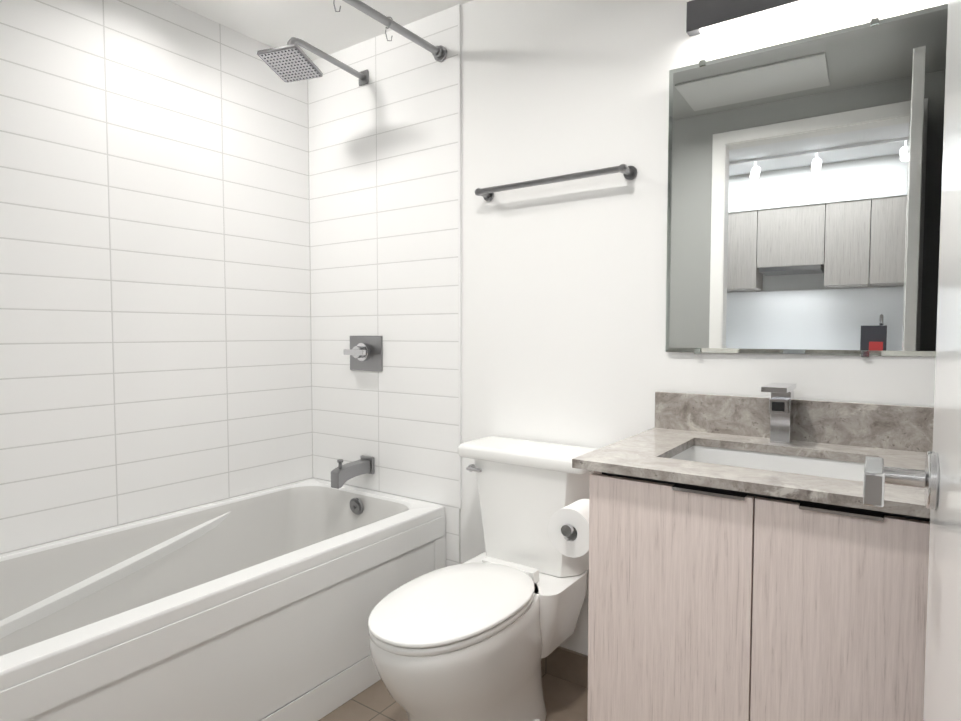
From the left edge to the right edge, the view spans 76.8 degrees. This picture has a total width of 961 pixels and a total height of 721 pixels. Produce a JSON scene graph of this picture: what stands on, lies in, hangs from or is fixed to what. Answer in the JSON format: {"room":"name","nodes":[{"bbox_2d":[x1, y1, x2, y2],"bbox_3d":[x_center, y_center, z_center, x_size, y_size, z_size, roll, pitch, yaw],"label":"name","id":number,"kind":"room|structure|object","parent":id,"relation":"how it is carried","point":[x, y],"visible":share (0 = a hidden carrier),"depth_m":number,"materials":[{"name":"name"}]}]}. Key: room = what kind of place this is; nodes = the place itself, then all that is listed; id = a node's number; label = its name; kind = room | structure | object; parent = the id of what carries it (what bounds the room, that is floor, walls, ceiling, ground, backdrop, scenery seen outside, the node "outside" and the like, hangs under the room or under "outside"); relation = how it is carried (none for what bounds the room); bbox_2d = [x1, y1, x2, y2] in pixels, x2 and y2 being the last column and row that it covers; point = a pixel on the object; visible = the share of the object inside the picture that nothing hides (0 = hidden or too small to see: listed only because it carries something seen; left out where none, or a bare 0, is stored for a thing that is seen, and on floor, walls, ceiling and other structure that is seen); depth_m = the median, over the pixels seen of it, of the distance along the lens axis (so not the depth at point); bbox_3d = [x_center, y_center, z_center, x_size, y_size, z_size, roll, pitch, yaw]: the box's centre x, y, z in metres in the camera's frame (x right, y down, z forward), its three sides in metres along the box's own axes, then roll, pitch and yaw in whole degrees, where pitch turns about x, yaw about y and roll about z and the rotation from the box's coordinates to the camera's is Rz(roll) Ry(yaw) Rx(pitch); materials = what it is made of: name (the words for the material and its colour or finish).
{"room":"bathroom","nodes":[
{"label":"bathroom","id":0,"kind":"room"},
{"bbox_2d":[0,0,312,554],"bbox_3d":[-1.241,-0.099,1.976,0.100,2.260,1.830,2,3,35],"label":"wall","id":1,"kind":"structure","parent":0,"point":[155,326],"depth_m":2.04,"materials":[{"name":"tile"}]},
{"bbox_2d":[168,0,472,60],"bbox_3d":[-0.259,-1.226,1.234,2.500,0.060,1.830,2,3,35],"label":"ceiling","id":2,"kind":"structure","parent":0,"point":[323,26],"depth_m":2.19,"materials":[{"name":"paint"}]},
{"bbox_2d":[318,672,587,720],"bbox_3d":[-0.259,1.092,1.341,2.500,0.060,1.830,2,3,35],"label":"floor","id":3,"kind":"structure","parent":0,"point":[565,700],"depth_m":1.82,"materials":[{"name":"tile"}]},
{"bbox_2d":[0,478,445,720],"bbox_3d":[-0.896,0.797,1.775,0.737,0.490,1.628,2,3,35],"label":"bathtub","id":4,"kind":"object","parent":3,"relation":"on","point":[258,605],"visible":0.85,"depth_m":1.75,"materials":[{"name":"white ceramic"}]},
{"bbox_2d":[368,436,595,720],"bbox_3d":[-0.001,0.662,1.671,0.448,0.768,0.750,2,3,35],"label":"toilet","id":5,"kind":"object","parent":3,"relation":"on","point":[479,637],"visible":0.96,"depth_m":1.62,"materials":[{"name":"white ceramic"}]},
{"bbox_2d":[572,382,933,720],"bbox_3d":[0.673,0.564,1.324,0.780,0.996,0.544,2,3,35],"label":"bathroom vanity","id":6,"kind":"object","parent":3,"relation":"on","point":[729,583],"visible":0.98,"depth_m":1.17,"materials":[{"name":"brown wood"}]},
{"bbox_2d":[548,499,588,557],"bbox_3d":[0.258,0.407,1.477,0.145,0.116,0.159,2,3,35],"label":"toilet paper","id":7,"kind":"object","parent":6,"relation":"attached to","point":[568,528],"visible":0.69,"depth_m":1.44,"materials":[{"name":"white paper"}]},
{"bbox_2d":[308,0,947,655],"bbox_3d":[0.280,-0.098,1.966,2.400,2.260,0.100,2,3,35],"label":"wall","id":8,"kind":"structure","parent":0,"point":[564,312],"depth_m":2.03,"materials":[{"name":"white paint"}]},
{"bbox_2d":[257,37,368,85],"bbox_3d":[-0.584,-1.067,2.194,0.194,0.124,0.444,2,3,35],"label":"shower head","id":9,"kind":"object","parent":8,"relation":"attached to","point":[291,61],"visible":1,"depth_m":2.10},
{"bbox_2d":[331,455,373,488],"bbox_3d":[-0.502,0.428,2.368,0.068,0.105,0.180,2,3,35],"label":"tub spout","id":10,"kind":"object","parent":8,"relation":"attached to","point":[341,474],"visible":1,"depth_m":2.33,"materials":[{"name":"silver metal"}]},
{"bbox_2d":[344,336,382,370],"bbox_3d":[-0.477,-0.028,2.395,0.180,0.140,0.072,2,3,35],"label":"shower valve","id":11,"kind":"object","parent":8,"relation":"attached to","point":[365,353],"visible":1,"depth_m":2.39,"materials":[{"name":"silver metal"}]},
{"bbox_2d":[333,0,446,61],"bbox_3d":[-0.607,-1.039,1.487,0.052,0.087,1.628,2,3,35],"label":"rail","id":12,"kind":"object","parent":8,"relation":"attached to","point":[439,53],"visible":1,"depth_m":1.95,"materials":[{"name":"silver metal"}]},
{"bbox_2d":[458,4,461,507],"bbox_3d":[-0.072,-0.352,2.144,0.006,1.770,0.010,2,3,35],"label":"trim","id":13,"kind":"structure","parent":8,"relation":"attached to","point":[460,249],"depth_m":2.14,"materials":[{"name":"white plastic"}]},
{"bbox_2d":[475,164,636,200],"bbox_3d":[0.214,-0.555,1.892,0.543,0.040,0.075,2,3,35],"label":"towel rail","id":14,"kind":"object","parent":8,"relation":"attached to","point":[628,172],"visible":1,"depth_m":1.83,"materials":[{"name":"silver metal"}]},
{"bbox_2d":[542,646,587,688],"bbox_3d":[0.198,0.981,2.014,0.791,0.100,0.012,2,3,35],"label":"baseboard","id":15,"kind":"structure","parent":8,"relation":"attached to","point":[568,665],"depth_m":1.95,"materials":[{"name":"tile"}]},
{"bbox_2d":[686,0,821,36],"bbox_3d":[0.811,-0.920,1.482,0.598,0.085,0.031,2,3,35],"label":"vanity light","id":16,"kind":"object","parent":8,"relation":"attached to","point":[703,16],"visible":1,"depth_m":1.58,"materials":[{"name":"grey"}]},
{"bbox_2d":[665,4,947,356],"bbox_3d":[0.819,-0.407,1.507,0.707,0.792,0.022,2,3,35],"label":"mirror","id":17,"kind":"object","parent":8,"relation":"attached to","point":[804,195],"visible":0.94,"depth_m":1.50,"materials":[{"name":"clear glass"}]},
{"bbox_3d":[-0.755,-0.034,0.580,2.300,2.260,0.100,2,3,35],"label":"wall","id":18,"kind":"structure","parent":0,"visible":0},
{"bbox_2d":[863,0,960,720],"bbox_3d":[0.306,0.060,0.392,0.101,2.078,0.776,2,3,33],"label":"door","id":19,"kind":"structure","parent":18,"relation":"in","point":[938,479],"depth_m":0.59,"materials":[{"name":"white paint"}]}
]}

